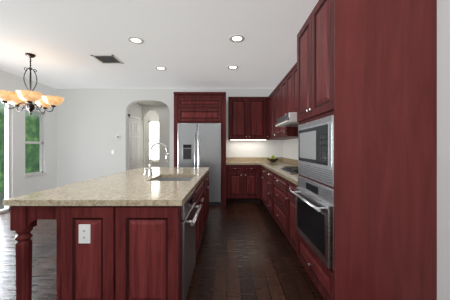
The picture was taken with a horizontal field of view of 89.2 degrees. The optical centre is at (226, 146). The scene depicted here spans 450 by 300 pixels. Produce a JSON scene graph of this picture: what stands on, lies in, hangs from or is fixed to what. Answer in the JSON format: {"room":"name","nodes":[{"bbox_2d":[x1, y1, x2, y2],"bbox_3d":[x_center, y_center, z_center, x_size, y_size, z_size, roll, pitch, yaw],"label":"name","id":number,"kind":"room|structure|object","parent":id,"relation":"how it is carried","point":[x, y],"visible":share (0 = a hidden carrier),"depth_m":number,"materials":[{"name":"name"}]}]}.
{"room":"kitchen","nodes":[
{"label":"kitchen","id":0,"kind":"room"},
{"bbox_2d":[0,70,56,197],"bbox_3d":[-4.370,-0.100,3.000,0.140,2.740,12.000,0,0,0],"label":"wall","id":1,"kind":"structure","parent":0,"point":[21,184],"depth_m":4.89,"materials":[{"name":"white paint"}]},
{"bbox_2d":[0,102,10,212],"bbox_3d":[-4.370,0.160,3.365,0.080,2.220,2.430,0,0,0],"label":"window","id":2,"kind":"structure","parent":1,"relation":"in","point":[7,135],"depth_m":4.52,"materials":[{"name":"white wood"}]},
{"bbox_2d":[24,110,46,176],"bbox_3d":[-4.355,-0.085,5.130,0.170,1.450,0.580,0,0,0],"label":"window","id":3,"kind":"structure","parent":1,"relation":"in","point":[40,172],"depth_m":5.34,"materials":[{"name":"white"}]},
{"bbox_2d":[128,103,142,166],"bbox_3d":[-2.595,-0.100,6.375,0.110,2.740,0.990,0,0,0],"label":"wall","id":4,"kind":"structure","parent":0,"point":[135,109],"depth_m":6.57,"materials":[{"name":"white paint"}]},
{"bbox_2d":[128,114,141,169],"bbox_3d":[-2.525,0.209,6.345,0.043,2.118,0.930,0,0,0],"label":"hall door","id":5,"kind":"structure","parent":4,"relation":"in","point":[134,142],"depth_m":6.25,"materials":[{"name":"white wood"}]},
{"bbox_2d":[136,101,166,105],"bbox_3d":[-2.000,-1.359,6.390,1.100,0.219,1.020,0,0,0],"label":"ceiling","id":6,"kind":"structure","parent":0,"point":[150,103],"depth_m":6.55,"materials":[{"name":"white paint"}]},
{"bbox_2d":[143,106,169,166],"bbox_3d":[-2.000,-0.100,6.950,1.300,2.740,0.100,0,0,0],"label":"wall","id":7,"kind":"structure","parent":0,"point":[160,114],"depth_m":6.90,"materials":[{"name":"white paint"}]},
{"bbox_2d":[147,121,158,161],"bbox_3d":[-2.300,-0.215,8.565,1.380,1.550,0.060,0,0,0],"label":"window","id":8,"kind":"structure","parent":7,"relation":"in","point":[153,132],"depth_m":8.58,"materials":[{"name":"white"}]},
{"bbox_2d":[0,0,318,88],"bbox_3d":[-1.440,-1.520,3.000,6.120,0.100,12.400,0,0,0],"label":"ceiling","id":9,"kind":"structure","parent":0,"point":[188,44],"depth_m":3.18,"materials":[{"name":"white paint"}]},
{"bbox_2d":[0,53,64,114],"bbox_3d":[-3.123,-0.987,3.645,0.876,0.964,0.855,0,0,0],"label":"chandelier","id":10,"kind":"object","parent":9,"relation":"hanging from","point":[24,97],"visible":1,"depth_m":3.58,"materials":[{"name":"beige glass"}]},
{"bbox_2d":[91,55,123,63],"bbox_3d":[-1.990,-1.464,3.810,0.360,0.012,0.360,0,0,0],"label":"ceiling vent","id":11,"kind":"object","parent":9,"relation":"in","point":[108,59],"visible":1,"depth_m":3.82,"materials":[{"name":"white metal"}]},
{"bbox_2d":[128,37,143,43],"bbox_3d":[-1.250,-1.464,3.130,0.210,0.011,0.210,0,0,0],"label":"recessed light","id":12,"kind":"object","parent":9,"relation":"in","point":[136,40],"visible":0.98,"depth_m":3.14,"materials":[{"name":"white"}]},
{"bbox_2d":[155,66,166,69],"bbox_3d":[-1.230,-1.464,4.240,0.210,0.011,0.210,0,0,0],"label":"recessed light","id":13,"kind":"object","parent":9,"relation":"in","point":[160,68],"visible":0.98,"depth_m":4.24,"materials":[{"name":"white"}]},
{"bbox_2d":[227,65,238,68],"bbox_3d":[0.110,-1.464,4.190,0.210,0.011,0.210,0,0,0],"label":"recessed light","id":14,"kind":"object","parent":9,"relation":"in","point":[232,67],"visible":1,"depth_m":4.18,"materials":[{"name":"white"}]},
{"bbox_2d":[229,35,244,41],"bbox_3d":[0.135,-1.464,3.080,0.210,0.011,0.210,0,0,0],"label":"recessed light","id":15,"kind":"object","parent":9,"relation":"in","point":[237,38],"visible":0.96,"depth_m":3.08,"materials":[{"name":"white"}]},
{"bbox_2d":[0,200,323,299],"bbox_3d":[-1.440,1.320,3.000,6.120,0.100,12.400,0,0,0],"label":"floor","id":16,"kind":"structure","parent":0,"point":[246,251],"depth_m":2.53,"materials":[{"name":"brown wood"}]},
{"bbox_2d":[3,167,209,299],"bbox_3d":[-0.878,0.836,2.805,1.274,0.869,2.499,0,0,0],"label":"kitchen island","id":17,"kind":"object","parent":16,"relation":"on","point":[135,234],"depth_m":1.57,"materials":[{"name":"brown wood"}]},
{"bbox_2d":[147,175,198,182],"bbox_3d":[-0.630,0.499,2.710,0.486,0.222,0.596,0,0,0],"label":"sink","id":18,"kind":"object","parent":17,"relation":"in","point":[162,178],"depth_m":3.00,"materials":[{"name":"silver metal"}]},
{"bbox_2d":[178,123,221,205],"bbox_3d":[-0.591,0.375,5.256,0.938,1.780,0.887,0,0,0],"label":"refrigerator","id":19,"kind":"object","parent":16,"relation":"on","point":[199,144],"visible":0.65,"depth_m":4.88,"materials":[{"name":"silver metal"}]},
{"bbox_2d":[225,164,260,203],"bbox_3d":[0.375,0.836,5.438,0.791,0.869,0.636,0,0,0],"label":"base cabinet","id":20,"kind":"object","parent":16,"relation":"on","point":[242,181],"depth_m":5.12,"materials":[{"name":"brown wood"}]},
{"bbox_2d":[225,160,256,163],"bbox_3d":[0.357,0.380,5.431,0.755,0.040,0.651,0,0,0],"label":"countertop","id":21,"kind":"structure","parent":20,"relation":"on","point":[226,161],"depth_m":5.30,"materials":[{"name":"beige stone"}]},
{"bbox_2d":[261,168,264,203],"bbox_3d":[1.083,0.836,4.512,0.667,0.869,0.515,0,0,0],"label":"base cabinet","id":22,"kind":"object","parent":16,"relation":"on","point":[262,169],"depth_m":4.70,"materials":[{"name":"brown wood"}]},
{"bbox_2d":[265,168,272,216],"bbox_3d":[1.083,0.836,4.000,0.667,0.869,0.509,0,0,0],"label":"base cabinet","id":23,"kind":"object","parent":16,"relation":"on","point":[268,175],"depth_m":4.06,"materials":[{"name":"brown wood"}]},
{"bbox_2d":[273,172,284,234],"bbox_3d":[1.083,0.836,3.300,0.667,0.869,0.890,0,0,0],"label":"base cabinet","id":24,"kind":"object","parent":16,"relation":"on","point":[278,181],"depth_m":3.26,"materials":[{"name":"brown wood"}]},
{"bbox_2d":[285,180,292,246],"bbox_3d":[1.083,0.836,2.620,0.667,0.869,0.471,0,0,0],"label":"base cabinet","id":25,"kind":"object","parent":16,"relation":"on","point":[288,187],"depth_m":2.77,"materials":[{"name":"brown wood"}]},
{"bbox_2d":[293,0,436,299],"bbox_3d":[1.062,0.040,1.962,0.710,2.460,0.844,0,0,0],"label":"tall cabinet","id":26,"kind":"object","parent":16,"relation":"on","point":[348,197],"depth_m":1.54,"materials":[{"name":"brown wood"}]},
{"bbox_2d":[257,160,292,183],"bbox_3d":[1.076,0.380,4.072,0.682,0.040,3.369,0,0,0],"label":"countertop","id":27,"kind":"structure","parent":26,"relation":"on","point":[282,169],"depth_m":3.82,"materials":[{"name":"beige stone"}]},
{"bbox_2d":[267,155,278,161],"bbox_3d":[1.100,0.279,5.470,0.300,0.161,0.300,0,0,0],"label":"fruit bowl","id":28,"kind":"object","parent":27,"relation":"on","point":[272,158],"visible":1,"depth_m":5.41,"materials":[{"name":"brown"}]},
{"bbox_2d":[57,89,282,186],"bbox_3d":[-1.380,-0.100,5.820,5.840,2.740,0.120,0,0,0],"label":"wall","id":29,"kind":"structure","parent":0,"point":[92,124],"depth_m":5.76,"materials":[{"name":"white paint"}]},
{"bbox_2d":[177,92,224,127],"bbox_3d":[-0.591,-0.860,5.354,0.954,0.660,0.806,0,0,0],"label":"upper cabinet","id":30,"kind":"object","parent":29,"relation":"attached to","point":[192,107],"depth_m":4.95,"materials":[{"name":"brown wood"}]},
{"bbox_2d":[229,96,268,139],"bbox_3d":[0.514,-0.682,5.573,0.970,1.015,0.367,0,0,0],"label":"upper cabinet","id":31,"kind":"object","parent":29,"relation":"attached to","point":[248,116],"depth_m":5.40,"materials":[{"name":"brown wood"}]},
{"bbox_2d":[225,156,280,159],"bbox_3d":[0.688,0.310,5.747,1.417,0.100,0.019,0,0,0],"label":"backsplash","id":32,"kind":"structure","parent":29,"relation":"attached to","point":[226,158],"depth_m":5.74,"materials":[{"name":"beige stone"}]},
{"bbox_2d":[283,0,449,299],"bbox_3d":[1.480,-0.100,1.440,0.120,2.740,8.880,0,0,0],"label":"wall","id":33,"kind":"structure","parent":0,"point":[290,148],"depth_m":1.50,"materials":[{"name":"white paint"}]},
{"bbox_2d":[269,84,280,139],"bbox_3d":[1.198,-0.682,4.583,0.437,1.015,0.825,0,0,0],"label":"upper cabinet","id":34,"kind":"object","parent":33,"relation":"attached to","point":[275,97],"depth_m":4.70,"materials":[{"name":"brown wood"}]},
{"bbox_2d":[275,112,298,126],"bbox_3d":[1.109,-0.398,3.405,0.617,0.131,0.726,0,0,0],"label":"range hood","id":35,"kind":"object","parent":33,"relation":"attached to","point":[289,119],"visible":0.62,"depth_m":3.22,"materials":[{"name":"silver metal"}]},
{"bbox_2d":[281,77,292,139],"bbox_3d":[1.198,-0.682,3.970,0.437,1.015,0.400,0,0,0],"label":"upper cabinet","id":36,"kind":"object","parent":33,"relation":"attached to","point":[286,132],"depth_m":3.96,"materials":[{"name":"brown wood"}]},
{"bbox_2d":[281,157,292,163],"bbox_3d":[1.407,0.310,4.072,0.020,0.100,3.369,0,0,0],"label":"backsplash","id":37,"kind":"structure","parent":33,"relation":"attached to","point":[287,161],"depth_m":5.26,"materials":[{"name":"beige stone"}]},
{"bbox_2d":[285,68,292,114],"bbox_3d":[1.198,-0.827,3.588,0.437,0.725,0.365,0,0,0],"label":"upper cabinet","id":38,"kind":"object","parent":33,"relation":"attached to","point":[289,76],"depth_m":3.58,"materials":[{"name":"brown wood"}]},
{"label":"outside","id":39,"kind":"structure","parent":0,"visible":0},
{"bbox_2d":[0,101,39,209],"bbox_3d":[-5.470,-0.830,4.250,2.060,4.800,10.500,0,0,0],"label":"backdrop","id":40,"kind":"structure","parent":39,"point":[28,147],"depth_m":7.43,"materials":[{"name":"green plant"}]}
]}

